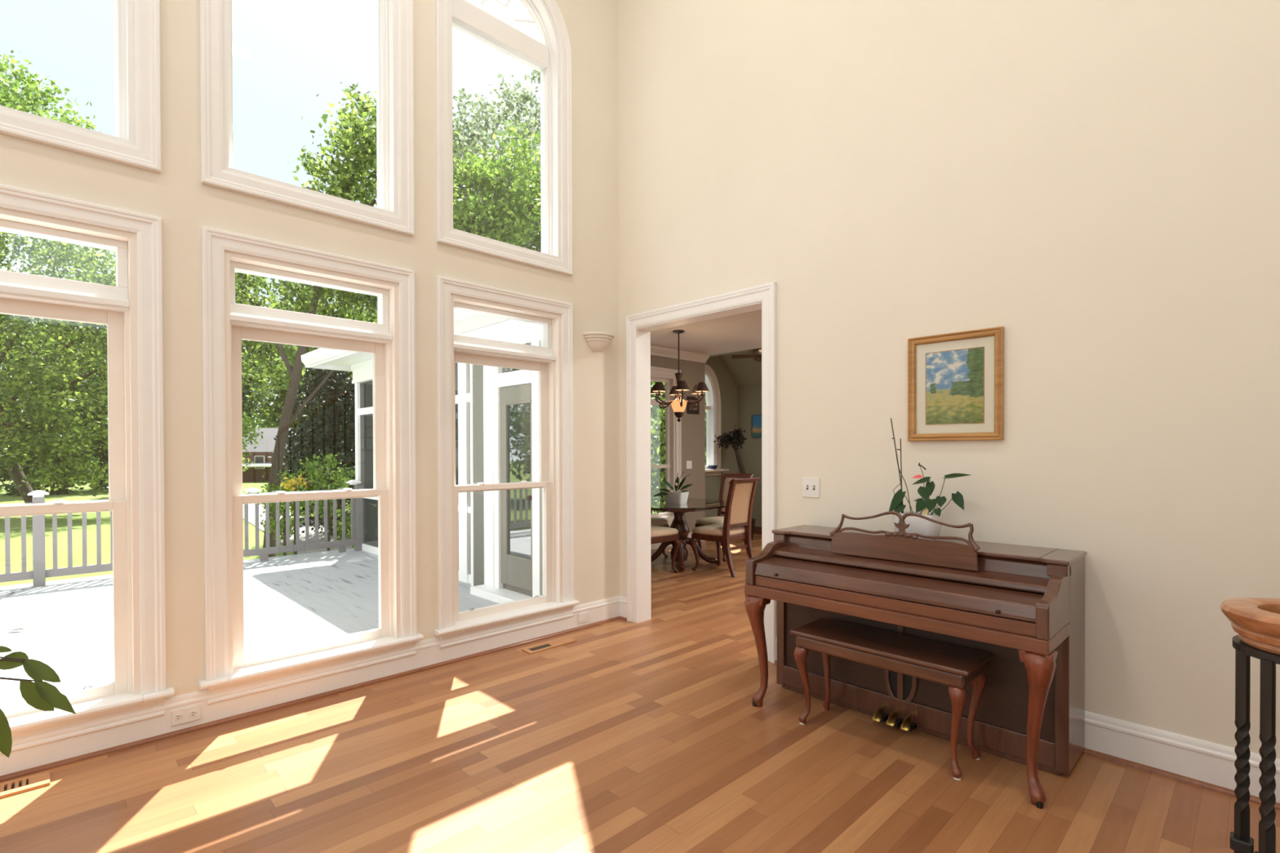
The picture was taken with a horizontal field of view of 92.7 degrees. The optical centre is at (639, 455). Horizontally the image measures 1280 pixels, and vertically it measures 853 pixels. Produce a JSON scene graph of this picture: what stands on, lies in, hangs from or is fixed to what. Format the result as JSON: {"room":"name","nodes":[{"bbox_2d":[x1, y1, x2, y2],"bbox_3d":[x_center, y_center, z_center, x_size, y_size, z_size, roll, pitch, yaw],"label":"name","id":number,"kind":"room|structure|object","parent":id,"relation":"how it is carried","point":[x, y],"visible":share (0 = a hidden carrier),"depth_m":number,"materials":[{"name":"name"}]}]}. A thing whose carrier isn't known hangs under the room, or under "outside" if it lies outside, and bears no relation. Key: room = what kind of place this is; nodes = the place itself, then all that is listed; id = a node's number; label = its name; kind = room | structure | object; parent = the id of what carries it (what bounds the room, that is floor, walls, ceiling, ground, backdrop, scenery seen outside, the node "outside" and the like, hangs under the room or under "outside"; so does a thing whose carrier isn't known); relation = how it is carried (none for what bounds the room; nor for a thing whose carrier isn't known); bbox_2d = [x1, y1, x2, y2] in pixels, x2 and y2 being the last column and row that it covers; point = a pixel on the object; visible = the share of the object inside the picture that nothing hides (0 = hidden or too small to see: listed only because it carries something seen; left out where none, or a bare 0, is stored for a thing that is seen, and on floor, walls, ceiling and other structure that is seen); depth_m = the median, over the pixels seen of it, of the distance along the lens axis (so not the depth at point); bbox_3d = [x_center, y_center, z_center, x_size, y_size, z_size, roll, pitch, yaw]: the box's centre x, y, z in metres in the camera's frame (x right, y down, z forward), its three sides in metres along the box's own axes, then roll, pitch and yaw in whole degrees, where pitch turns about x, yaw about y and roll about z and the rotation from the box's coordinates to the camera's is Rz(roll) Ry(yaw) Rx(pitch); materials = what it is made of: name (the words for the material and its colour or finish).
{"room":"music room","nodes":[
{"label":"music room","id":0,"kind":"room"},
{"bbox_2d":[0,0,619,698],"bbox_3d":[-3.405,-1.608,2.079,9.150,6.000,0.180,-1,1,-44],"label":"wall","id":1,"kind":"structure","parent":0,"point":[177,195],"depth_m":3.90,"materials":[{"name":"beige paint"}]},
{"bbox_2d":[0,0,161,173],"bbox_3d":[-2.806,-2.483,2.659,1.104,2.207,0.240,-1,1,-44],"label":"window","id":2,"kind":"structure","parent":1,"relation":"in","point":[136,141],"depth_m":2.92,"materials":[{"name":"white paint"}]},
{"bbox_2d":[0,183,174,754],"bbox_3d":[-2.796,0.058,2.676,1.160,2.429,0.290,-1,1,-44],"label":"window","id":3,"kind":"structure","parent":1,"relation":"in","point":[131,310],"depth_m":2.93,"materials":[{"name":"white paint"}]},
{"bbox_2d":[171,704,200,725],"bbox_3d":[-2.267,1.295,3.052,0.117,0.074,0.009,-1,1,-44],"label":"power outlet","id":4,"kind":"object","parent":1,"relation":"attached to","point":[191,713],"visible":1,"depth_m":3.05,"materials":[{"name":"white plastic"}]},
{"bbox_2d":[174,713,182,720],"bbox_3d":[-2.288,1.295,3.028,0.034,0.028,0.003,-1,1,-44],"label":"receptacle","id":5,"kind":"object","parent":4,"relation":"attached to","point":[178,717],"depth_m":3.03,"materials":[{"name":"white plastic"}]},
{"bbox_2d":[189,710,197,717],"bbox_3d":[-2.245,1.295,3.070,0.034,0.028,0.003,-1,1,-44],"label":"receptacle","id":6,"kind":"object","parent":4,"relation":"attached to","point":[193,713],"depth_m":3.07,"materials":[{"name":"white plastic"}]},
{"bbox_2d":[200,0,414,235],"bbox_3d":[-1.901,-2.493,3.543,1.104,2.207,0.240,-1,1,-44],"label":"window","id":7,"kind":"structure","parent":1,"relation":"in","point":[394,211],"depth_m":3.67,"materials":[{"name":"white paint"}]},
{"bbox_2d":[0,595,619,776],"bbox_3d":[-3.387,1.300,1.974,8.984,0.186,0.020,-1,1,-44],"label":"baseboard","id":8,"kind":"structure","parent":1,"relation":"attached to","point":[429,651],"depth_m":3.31,"materials":[{"name":"white paint"}]},
{"bbox_2d":[0,616,619,782],"bbox_3d":[-3.383,1.383,1.956,8.964,0.020,0.020,-1,1,-44],"label":"trim","id":9,"kind":"structure","parent":1,"relation":"attached to","point":[119,748],"depth_m":3.27,"materials":[{"name":"brown wood"}]},
{"bbox_2d":[198,226,423,704],"bbox_3d":[-1.890,0.048,3.561,1.160,2.429,0.290,-1,1,-44],"label":"window","id":10,"kind":"structure","parent":1,"relation":"in","point":[391,341],"depth_m":3.46,"materials":[{"name":"white paint"}]},
{"bbox_2d":[435,0,573,275],"bbox_3d":[-1.000,-2.502,4.423,1.104,2.207,0.240,-1,1,-44],"label":"window","id":11,"kind":"structure","parent":1,"relation":"in","point":[550,54],"depth_m":4.59,"materials":[{"name":"white paint"}]},
{"bbox_2d":[434,275,579,648],"bbox_3d":[-0.989,0.039,4.440,1.160,2.429,0.290,-1,1,-44],"label":"window","id":12,"kind":"structure","parent":1,"relation":"in","point":[553,361],"depth_m":4.47,"materials":[{"name":"white paint"}]},
{"bbox_2d":[577,611,589,623],"bbox_3d":[-0.444,1.280,4.833,0.114,0.080,0.008,-1,1,-44],"label":"blank cover plate","id":13,"kind":"object","parent":1,"relation":"attached to","point":[584,617],"visible":1,"depth_m":4.83,"materials":[{"name":"white plastic"}]},
{"bbox_2d":[582,332,614,351],"bbox_3d":[-0.298,-0.908,4.889,0.290,0.134,0.146,-1,1,-44],"label":"wall sconce","id":14,"kind":"object","parent":1,"relation":"attached to","point":[597,341],"visible":1,"depth_m":4.85,"materials":[{"name":"white ceramic"}]},
{"bbox_2d":[502,367,532,596],"bbox_3d":[-1.097,0.178,6.040,0.039,2.550,2.190,-1,1,-44],"label":"cladding","id":15,"kind":"object","parent":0,"point":[514,588],"visible":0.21,"depth_m":6.18,"materials":[{"name":"grey wood"}]},
{"bbox_2d":[0,533,1279,852],"bbox_3d":[-0.295,1.440,2.491,14.430,0.120,9.100,-1,1,-44],"label":"floor","id":16,"kind":"structure","parent":0,"point":[646,736],"depth_m":2.61,"materials":[{"name":"brown wood"}]},
{"bbox_2d":[0,770,49,799],"bbox_3d":[-2.655,1.381,2.493,0.355,0.012,0.130,-1,1,-44],"label":"floor vent","id":17,"kind":"object","parent":16,"relation":"in","point":[21,785],"visible":1,"depth_m":2.56,"materials":[{"name":"brown wood"}]},
{"bbox_2d":[0,645,75,758],"bbox_3d":[-2.275,0.877,1.958,0.981,1.025,0.323,0,0,-12],"label":"leafy houseplant","id":18,"kind":"object","parent":16,"relation":"on","point":[40,695],"visible":1,"depth_m":1.90,"materials":[{"name":"green plant"}]},
{"bbox_2d":[521,636,576,653],"bbox_3d":[-0.650,1.362,4.397,0.405,0.008,0.113,-1,1,-44],"label":"floor vent","id":19,"kind":"object","parent":16,"relation":"in","point":[537,648],"visible":1,"depth_m":4.38,"materials":[{"name":"brown wood"}]},
{"bbox_2d":[650,517,668,557],"bbox_3d":[-0.007,0.787,8.051,0.560,1.094,0.649,-1,1,-44],"label":"dining chair","id":20,"kind":"object","parent":16,"relation":"on","point":[654,521],"visible":0.13,"depth_m":7.92,"materials":[{"name":"beige fabric"}]},
{"bbox_2d":[650,517,667,525],"bbox_3d":[0.045,0.858,7.999,0.480,0.083,0.470,-1,1,-44],"label":"seat cushion","id":21,"kind":"object","parent":20,"relation":"on","point":[654,521],"depth_m":7.90,"materials":[{"name":"beige fabric"}]},
{"bbox_2d":[650,525,681,573],"bbox_3d":[0.066,0.796,6.991,0.649,1.094,0.560,-1,1,-44],"label":"dining chair","id":22,"kind":"object","parent":16,"relation":"on","point":[658,534],"visible":0.19,"depth_m":6.95,"materials":[{"name":"beige fabric"}]},
{"bbox_2d":[650,525,678,537],"bbox_3d":[0.119,0.866,7.043,0.470,0.083,0.480,-1,1,-44],"label":"seat cushion","id":23,"kind":"object","parent":22,"relation":"on","point":[656,531],"depth_m":6.92,"materials":[{"name":"beige fabric"}]},
{"bbox_2d":[650,497,726,571],"bbox_3d":[0.482,0.952,7.510,1.404,0.754,1.404,-1,1,-44],"label":"dining table","id":24,"kind":"object","parent":16,"relation":"on","point":[693,504],"visible":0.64,"depth_m":7.43,"materials":[{"name":"brown wood"}]},
{"bbox_2d":[652,471,693,503],"bbox_3d":[0.403,0.380,7.519,0.449,0.390,0.248,0,1,27],"label":"potted orchid","id":25,"kind":"object","parent":24,"relation":"on","point":[675,496],"visible":1,"depth_m":7.49,"materials":[{"name":"white ceramic"}]},
{"bbox_2d":[694,472,753,561],"bbox_3d":[1.110,0.784,8.080,0.649,1.094,0.560,-1,1,-44],"label":"dining chair","id":26,"kind":"object","parent":16,"relation":"on","point":[726,477],"visible":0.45,"depth_m":8.22,"materials":[{"name":"beige fabric"}]},
{"bbox_2d":[695,515,724,525],"bbox_3d":[1.057,0.855,8.029,0.470,0.083,0.480,-1,1,-44],"label":"seat cushion","id":27,"kind":"object","parent":26,"relation":"on","point":[719,519],"depth_m":7.93,"materials":[{"name":"beige fabric"}]},
{"bbox_2d":[721,477,740,511],"bbox_3d":[1.264,0.522,8.229,0.116,0.465,0.368,-1,1,-44],"label":"cushion","id":28,"kind":"object","parent":26,"relation":"on","point":[725,481],"depth_m":8.32,"materials":[{"name":"beige fabric"}]},
{"bbox_2d":[688,477,759,577],"bbox_3d":[0.985,0.792,7.093,0.560,1.094,0.649,-1,1,-44],"label":"dining chair","id":29,"kind":"object","parent":16,"relation":"on","point":[741,492],"visible":0.96,"depth_m":6.96,"materials":[{"name":"brown wood"}]},
{"bbox_2d":[692,524,744,536],"bbox_3d":[0.933,0.862,7.146,0.480,0.083,0.470,-1,1,-44],"label":"seat cushion","id":30,"kind":"object","parent":29,"relation":"on","point":[715,530],"depth_m":7.01,"materials":[{"name":"beige fabric"}]},
{"bbox_2d":[713,425,755,540],"bbox_3d":[1.512,0.409,9.714,0.480,1.815,0.610,-1,1,-44],"label":"topiary tree","id":31,"kind":"object","parent":16,"relation":"on","point":[736,436],"visible":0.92,"depth_m":9.66,"materials":[{"name":"green plant"}]},
{"bbox_2d":[790,617,993,780],"bbox_3d":[1.189,1.134,2.960,0.343,0.478,0.850,-1,1,-44],"label":"piano bench","id":32,"kind":"object","parent":16,"relation":"on","point":[953,666],"visible":1,"depth_m":2.83,"materials":[{"name":"brown wood"}]},
{"bbox_2d":[744,511,1086,808],"bbox_3d":[1.302,0.823,3.084,0.687,1.096,1.461,-1,1,-44],"label":"piano","id":33,"kind":"object","parent":16,"relation":"on","point":[1024,606],"visible":0.98,"depth_m":2.81,"materials":[{"name":"brown wood"}]},
{"bbox_2d":[773,545,1048,593],"bbox_3d":[1.290,0.544,3.050,0.207,0.044,1.337,-1,1,-44],"label":"lid","id":34,"kind":"object","parent":33,"relation":"attached to","point":[1014,580],"depth_m":2.90,"materials":[{"name":"brown wood"}]},
{"bbox_2d":[892,511,942,539],"bbox_3d":[1.448,0.367,3.192,0.142,0.138,0.236,-1,1,-44],"label":"planter","id":35,"kind":"object","parent":33,"relation":"on","point":[917,525],"depth_m":3.12,"materials":[{"name":"white ceramic"}]},
{"bbox_2d":[886,417,970,539],"bbox_3d":[1.478,0.117,3.149,0.156,0.638,0.424,-1,1,-44],"label":"anthurium","id":36,"kind":"object","parent":33,"relation":"on","point":[917,525],"visible":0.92,"depth_m":3.13,"materials":[{"name":"green plant"}]},
{"bbox_2d":[911,474,922,478],"bbox_3d":[1.435,0.106,3.163,0.029,0.017,0.055,-1,1,-44],"label":"flower","id":37,"kind":"object","parent":36,"relation":"on","point":[918,476],"depth_m":3.17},
{"bbox_2d":[1195,597,1279,852],"bbox_3d":[1.914,0.877,1.417,0.661,1.013,1.020,-1,1,-44],"label":"stair railing","id":38,"kind":"object","parent":16,"relation":"on","point":[1256,620],"depth_m":1.48,"materials":[{"name":"brown wood"}]},
{"bbox_2d":[650,355,705,533],"bbox_3d":[-0.382,-0.102,8.233,3.750,2.870,0.150,-1,1,-44],"label":"wall","id":39,"kind":"structure","parent":0,"point":[693,425],"depth_m":9.29,"materials":[{"name":"beige paint"}]},
{"bbox_2d":[650,365,681,526],"bbox_3d":[0.115,-0.122,8.704,1.218,2.298,0.190,-1,1,-44],"label":"window","id":40,"kind":"structure","parent":39,"relation":"in","point":[673,465],"depth_m":9.01,"materials":[{"name":"paint"}]},
{"bbox_2d":[650,532,706,550],"bbox_3d":[-0.318,1.254,8.187,3.743,0.160,0.016,-1,1,-44],"label":"baseboard","id":41,"kind":"structure","parent":39,"relation":"attached to","point":[653,546],"depth_m":8.74,"materials":[{"name":"paint"}]},
{"bbox_2d":[650,345,710,363],"bbox_3d":[-0.296,-1.481,8.134,3.743,0.110,0.100,-1,1,-44],"label":"trim","id":42,"kind":"structure","parent":39,"relation":"attached to","point":[655,350],"depth_m":8.97,"materials":[{"name":"paint"}]},
{"bbox_2d":[686,460,692,468],"bbox_3d":[0.746,0.132,9.220,0.120,0.120,0.014,-1,1,-44],"label":"light switch","id":43,"kind":"object","parent":39,"relation":"attached to","point":[689,464],"visible":1,"depth_m":9.22,"materials":[{"name":"white plastic"}]},
{"bbox_2d":[686,395,699,414],"bbox_3d":[0.807,-0.768,9.270,0.270,0.260,0.022,-1,1,-44],"label":"wall plaque","id":44,"kind":"object","parent":39,"relation":"attached to","point":[691,399],"visible":0.78,"depth_m":9.25,"materials":[{"name":"brown metal"}]},
{"bbox_2d":[650,309,761,355],"bbox_3d":[1.814,-1.599,5.966,3.750,0.150,6.450,-1,1,-44],"label":"ceiling","id":45,"kind":"structure","parent":0,"point":[740,331],"depth_m":7.81,"materials":[{"name":"paint"}]},
{"bbox_2d":[650,329,709,422],"bbox_3d":[0.477,-0.975,7.494,0.767,1.115,0.740,-1,1,-44],"label":"chandelier","id":46,"kind":"object","parent":45,"relation":"hanging from","point":[678,406],"visible":1,"depth_m":7.42,"materials":[{"name":"brown metal"}]},
{"bbox_2d":[705,355,737,517],"bbox_3d":[1.241,-1.287,10.230,1.380,5.200,0.150,-1,1,-44],"label":"wall","id":47,"kind":"structure","parent":0,"point":[727,386],"depth_m":10.31,"materials":[{"name":"green paint"}]},
{"bbox_2d":[705,364,728,475],"bbox_3d":[1.067,-0.585,9.952,0.828,1.817,0.330,-1,1,-44],"label":"window","id":48,"kind":"structure","parent":47,"relation":"in","point":[713,407],"depth_m":10.14,"materials":[{"name":"paint"}]},
{"bbox_2d":[708,465,718,469],"bbox_3d":[1.194,0.185,9.964,0.162,0.060,0.164,-1,1,-44],"label":"bowl","id":49,"kind":"object","parent":48,"relation":"on","point":[712,467],"visible":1,"depth_m":9.91,"materials":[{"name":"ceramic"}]},
{"bbox_2d":[709,347,761,356],"bbox_3d":[3.091,-2.704,7.417,0.120,2.330,6.750,-1,1,-44],"label":"wall","id":50,"kind":"structure","parent":0,"point":[759,348],"depth_m":9.12,"materials":[{"name":"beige paint"}]},
{"bbox_2d":[719,350,761,386],"bbox_3d":[3.545,-1.758,7.864,1.380,1.398,6.750,-1,1,-44],"label":"ceiling","id":51,"kind":"structure","parent":0,"point":[744,371],"depth_m":10.15,"materials":[{"name":"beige paint"}]},
{"bbox_2d":[731,349,761,361],"bbox_3d":[1.958,-1.596,9.259,1.054,0.570,1.014,-1,1,-44],"label":"ceiling fan","id":52,"kind":"object","parent":51,"relation":"hanging from","point":[758,352],"visible":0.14,"depth_m":9.33,"materials":[{"name":"brown wood"}]},
{"bbox_2d":[737,383,761,527],"bbox_3d":[3.989,0.021,8.309,0.150,2.600,6.750,-1,1,-44],"label":"wall","id":53,"kind":"structure","parent":0,"point":[749,396],"depth_m":10.35,"materials":[{"name":"green paint"}]},
{"bbox_2d":[751,414,761,437],"bbox_3d":[2.019,-0.499,10.190,0.034,0.380,0.340,-1,1,-44],"label":"painting","id":54,"kind":"object","parent":53,"relation":"attached to","point":[756,419],"visible":0.64,"depth_m":10.23,"materials":[{"name":"blue paint"}]},
{"bbox_2d":[753,526,761,534],"bbox_3d":[2.449,1.253,9.781,0.016,0.120,2.200,-1,1,-44],"label":"baseboard","id":55,"kind":"structure","parent":53,"relation":"attached to","point":[757,530],"depth_m":10.25,"materials":[{"name":"brown wood"}]},
{"bbox_2d":[617,0,1279,759],"bbox_3d":[1.327,-1.634,3.674,0.150,6.000,4.150,-1,1,-44],"label":"wall","id":56,"kind":"structure","parent":0,"point":[1095,183],"depth_m":2.98,"materials":[{"name":"beige paint"}]},
{"bbox_2d":[618,616,626,621],"bbox_3d":[-0.147,1.349,5.072,0.020,0.020,0.114,-1,1,-44],"label":"trim","id":57,"kind":"structure","parent":56,"relation":"attached to","point":[624,619],"depth_m":5.06,"materials":[{"name":"brown wood"}]},
{"bbox_2d":[619,595,626,617],"bbox_3d":[-0.136,1.266,5.082,0.020,0.186,0.114,-1,1,-44],"label":"baseboard","id":58,"kind":"structure","parent":56,"relation":"attached to","point":[623,600],"depth_m":5.08,"materials":[{"name":"white paint"}]},
{"bbox_2d":[626,281,777,663],"bbox_3d":[0.449,0.108,4.575,0.185,2.506,1.425,-1,1,-44],"label":"door frame","id":59,"kind":"structure","parent":56,"relation":"in","point":[639,326],"depth_m":4.94,"materials":[{"name":"white paint"}]},
{"bbox_2d":[802,477,819,497],"bbox_3d":[1.070,0.199,3.836,0.020,0.124,0.120,-1,1,-44],"label":"light switch","id":60,"kind":"object","parent":56,"relation":"attached to","point":[811,486],"visible":1,"depth_m":3.83,"materials":[{"name":"white plastic"}]},
{"bbox_2d":[907,326,1004,441],"bbox_3d":[1.655,-0.365,3.226,0.026,0.568,0.468,-1,1,-44],"label":"framed picture","id":61,"kind":"object","parent":56,"relation":"attached to","point":[956,380],"visible":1,"depth_m":3.22,"materials":[{"name":"gold glass"}]},
{"bbox_2d":[926,346,983,424],"bbox_3d":[1.661,-0.364,3.229,0.002,0.385,0.284,-1,1,-44],"label":"painting","id":62,"kind":"object","parent":61,"relation":"attached to","point":[955,375],"depth_m":3.22},
{"bbox_2d":[773,660,1279,810],"bbox_3d":[1.800,1.360,3.078,0.020,0.020,2.614,-1,1,-44],"label":"trim","id":63,"kind":"structure","parent":56,"relation":"attached to","point":[1254,799],"depth_m":2.60,"materials":[{"name":"brown wood"}]},
{"bbox_2d":[775,639,1279,803],"bbox_3d":[1.811,1.277,3.089,0.020,0.186,2.614,-1,1,-44],"label":"baseboard","id":64,"kind":"structure","parent":56,"relation":"attached to","point":[1210,762],"depth_m":2.61,"materials":[{"name":"white paint"}]},
{"label":"outside","id":65,"kind":"structure","parent":0,"visible":0},
{"bbox_2d":[0,460,658,586],"bbox_3d":[-40.532,2.452,67.961,210.000,0.300,133.700,-1,1,-44],"label":"lawn","id":66,"kind":"structure","parent":65,"point":[62,519],"depth_m":20.15,"materials":[{"name":"green plant"}]},
{"bbox_2d":[0,314,32,489],"bbox_3d":[-49.159,-5.221,44.736,8.536,17.716,8.814,0,1,-33],"label":"tree","id":67,"kind":"object","parent":66,"relation":"on","point":[3,462],"visible":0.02,"depth_m":45.76,"materials":[{"name":"green plant"}]},
{"bbox_2d":[0,49,101,132],"bbox_3d":[-18.477,-4.918,17.036,7.598,15.162,4.846,0,0,-5],"label":"tree","id":68,"kind":"object","parent":66,"relation":"on","point":[24,103],"visible":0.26,"depth_m":17.12,"materials":[{"name":"green plant"}]},
{"bbox_2d":[0,271,107,497],"bbox_3d":[-39.651,-4.497,39.883,8.107,15.788,7.444,0,0,10],"label":"tree","id":69,"kind":"object","parent":66,"relation":"on","point":[5,473],"visible":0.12,"depth_m":39.34,"materials":[{"name":"green plant"}]},
{"bbox_2d":[0,231,115,502],"bbox_3d":[-26.701,-4.343,27.962,11.833,14.126,10.872,0,0,-2],"label":"tree","id":70,"kind":"object","parent":66,"relation":"on","point":[55,449],"visible":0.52,"depth_m":25.82,"materials":[{"name":"green plant"}]},
{"bbox_2d":[23,255,115,490],"bbox_3d":[-39.697,-6.242,44.779,9.578,19.504,8.487,0,0,-13],"label":"tree","id":71,"kind":"object","parent":66,"relation":"on","point":[103,454],"visible":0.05,"depth_m":43.76,"materials":[{"name":"green plant"}]},
{"bbox_2d":[241,412,263,471],"bbox_3d":[-8.497,0.880,12.539,1.265,3.580,1.201,-1,1,-44],"label":"tree","id":72,"kind":"object","parent":66,"relation":"on","point":[246,428],"visible":0.28,"depth_m":12.67,"materials":[{"name":"green plant"}]},
{"bbox_2d":[235,284,278,434],"bbox_3d":[-30.688,-5.777,44.796,8.566,16.518,8.677,0,1,-24],"label":"tree","id":73,"kind":"object","parent":66,"relation":"on","point":[254,400],"visible":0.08,"depth_m":44.93,"materials":[{"name":"green plant"}]},
{"bbox_2d":[242,427,297,481],"bbox_3d":[-36.326,-0.189,59.349,8.800,5.100,9.100,0,0,-2],"label":"brick house","id":74,"kind":"structure","parent":66,"relation":"on","point":[264,450],"depth_m":56.56,"materials":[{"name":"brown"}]},
{"bbox_2d":[257,469,310,555],"bbox_3d":[-7.629,1.474,13.082,1.035,2.379,1.180,0,1,-20],"label":"shrub","id":75,"kind":"object","parent":66,"relation":"on","point":[282,508],"visible":0.53,"depth_m":12.98,"materials":[{"name":"green plant"}]},
{"bbox_2d":[244,296,326,429],"bbox_3d":[-58.376,-12.426,103.125,20.925,29.043,21.590,-1,1,-44],"label":"tree","id":76,"kind":"object","parent":66,"relation":"on","point":[271,419],"visible":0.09,"depth_m":101.01,"materials":[{"name":"green plant"}]},
{"bbox_2d":[280,473,309,554],"bbox_3d":[-6.574,1.502,11.612,0.527,2.341,0.385,0,0,-14],"label":"shrub","id":77,"kind":"object","parent":66,"relation":"on","point":[294,484],"visible":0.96,"depth_m":11.58,"materials":[{"name":"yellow plant"}]},
{"bbox_2d":[243,503,351,554],"bbox_3d":[-17.208,2.585,27.039,2.764,0.080,36.052,-1,1,-43],"label":"garden path","id":78,"kind":"structure","parent":66,"relation":"on","point":[251,512],"depth_m":21.12,"materials":[{"name":"concrete"}]},
{"bbox_2d":[264,410,349,519],"bbox_3d":[-13.360,0.658,25.065,3.396,5.026,3.392,0,1,21],"label":"shrub","id":79,"kind":"object","parent":66,"relation":"on","point":[293,468],"visible":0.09,"depth_m":24.46,"materials":[{"name":"green plant"}]},
{"bbox_2d":[263,348,377,537],"bbox_3d":[-9.921,-0.447,20.006,3.731,6.695,4.078,0,1,41],"label":"tree","id":80,"kind":"object","parent":66,"relation":"on","point":[335,415],"visible":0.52,"depth_m":19.32,"materials":[{"name":"green plant"}]},
{"bbox_2d":[289,452,355,551],"bbox_3d":[-6.231,1.279,12.083,1.190,2.777,1.339,-1,1,-44],"label":"shrub","id":81,"kind":"object","parent":66,"relation":"on","point":[337,477],"visible":0.7,"depth_m":11.96,"materials":[{"name":"green plant"}]},
{"bbox_2d":[287,294,376,490],"bbox_3d":[-20.908,-5.115,43.790,8.614,16.905,8.666,-1,1,-44],"label":"tree","id":82,"kind":"object","parent":66,"relation":"on","point":[355,309],"visible":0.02,"depth_m":42.39,"materials":[{"name":"green plant"}]},
{"bbox_2d":[327,475,377,550],"bbox_3d":[-5.231,1.489,11.537,1.209,2.362,1.072,-1,1,-44],"label":"shrub","id":83,"kind":"object","parent":66,"relation":"on","point":[369,517],"visible":0.3,"depth_m":11.44,"materials":[{"name":"green plant"}]},
{"bbox_2d":[235,81,486,557],"bbox_3d":[-7.622,-3.512,15.522,7.269,12.330,4.861,0,0,1],"label":"tree","id":84,"kind":"object","parent":66,"relation":"on","point":[311,300],"visible":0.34,"depth_m":14.65,"materials":[{"name":"green plant"}]},
{"bbox_2d":[326,303,457,470],"bbox_3d":[-11.745,-3.547,30.096,5.713,13.350,5.576,0,0,19],"label":"tree","id":85,"kind":"object","parent":66,"relation":"on","point":[370,386],"visible":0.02,"depth_m":29.07,"materials":[{"name":"green plant"}]},
{"bbox_2d":[329,383,457,524],"bbox_3d":[-8.364,-0.596,20.849,4.132,7.453,3.793,0,0,2],"label":"tree","id":86,"kind":"object","parent":66,"relation":"on","point":[371,473],"visible":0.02,"depth_m":20.25,"materials":[{"name":"green plant"}]},
{"bbox_2d":[455,391,457,484],"bbox_3d":[-12.050,-6.251,44.853,8.186,18.958,8.400,0,0,15],"label":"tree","id":87,"kind":"object","parent":66,"relation":"on","point":[456,392],"visible":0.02,"depth_m":43.79,"materials":[{"name":"green plant"}]},
{"bbox_2d":[452,69,541,252],"bbox_3d":[-3.530,-5.287,18.045,8.398,15.802,5.883,0,0,-7],"label":"tree","id":88,"kind":"object","parent":66,"relation":"on","point":[524,98],"visible":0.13,"depth_m":18.39,"materials":[{"name":"green plant"}]},
{"bbox_2d":[453,119,541,252],"bbox_3d":[-3.437,-2.811,15.661,4.083,10.885,3.821,0,1,28],"label":"tree","id":89,"kind":"object","parent":66,"relation":"on","point":[506,227],"visible":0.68,"depth_m":14.84,"materials":[{"name":"green plant"}]},
{"bbox_2d":[650,381,706,514],"bbox_3d":[0.661,-2.108,21.952,9.334,12.103,9.263,-1,1,-44],"label":"tree","id":90,"kind":"object","parent":66,"relation":"on","point":[659,474],"visible":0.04,"depth_m":20.56,"materials":[{"name":"green plant"}]},
{"bbox_2d":[650,381,706,458],"bbox_3d":[4.114,-2.103,29.011,9.859,11.370,8.857,0,1,30],"label":"tree","id":91,"kind":"object","parent":66,"relation":"on","point":[651,395],"visible":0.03,"depth_m":28.39,"materials":[{"name":"green plant"}]},
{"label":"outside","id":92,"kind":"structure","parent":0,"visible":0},
{"bbox_2d":[0,548,499,704],"bbox_3d":[-5.598,1.580,4.253,9.000,0.200,5.910,-1,1,-44],"label":"deck","id":93,"kind":"object","parent":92,"point":[295,599],"visible":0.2,"depth_m":5.73,"materials":[{"name":"grey wood"}]},
{"bbox_2d":[0,484,363,586],"bbox_3d":[-6.116,0.955,7.511,5.220,1.000,0.130,-1,1,-44],"label":"deck railing","id":94,"kind":"object","parent":93,"relation":"on","point":[38,575],"visible":0.56,"depth_m":7.29,"materials":[{"name":"grey paint"}]},
{"bbox_2d":[27,490,48,497],"bbox_3d":[-6.769,0.423,6.871,0.170,0.075,0.170,-1,1,-44],"label":"post cap","id":95,"kind":"object","parent":94,"relation":"on","point":[36,493],"visible":1,"depth_m":6.83,"materials":[{"name":"white wood"}]},
{"bbox_2d":[244,488,261,493],"bbox_3d":[-5.280,0.472,8.325,0.170,0.075,0.170,-1,1,-44],"label":"post cap","id":96,"kind":"object","parent":94,"relation":"on","point":[251,491],"visible":1,"depth_m":8.28,"materials":[{"name":"white wood"}]},
{"bbox_2d":[346,480,361,484],"bbox_3d":[-4.336,0.397,9.246,0.170,0.075,0.170,-1,1,-44],"label":"post cap","id":97,"kind":"object","parent":94,"relation":"on","point":[351,482],"visible":1,"depth_m":9.21,"materials":[{"name":"white wood"}]},
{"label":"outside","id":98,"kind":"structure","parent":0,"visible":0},
{"bbox_3d":[-1.823,1.527,9.505,3.740,0.200,3.670,-1,1,-44],"label":"floor","id":99,"kind":"structure","parent":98,"visible":0},
{"bbox_2d":[300,309,541,586],"bbox_3d":[-1.386,-0.076,8.567,4.400,3.020,6.210,-1,1,-44],"label":"porch","id":100,"kind":"object","parent":99,"relation":"on","point":[468,377],"visible":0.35,"depth_m":6.94,"materials":[{"name":"grey wood"}]},
{"bbox_2d":[470,339,542,604],"bbox_3d":[-1.323,0.174,6.085,0.219,2.560,1.110,-1,1,-44],"label":"door","id":101,"kind":"structure","parent":100,"relation":"attached to","point":[513,518],"depth_m":6.16,"materials":[{"name":"grey paint"}]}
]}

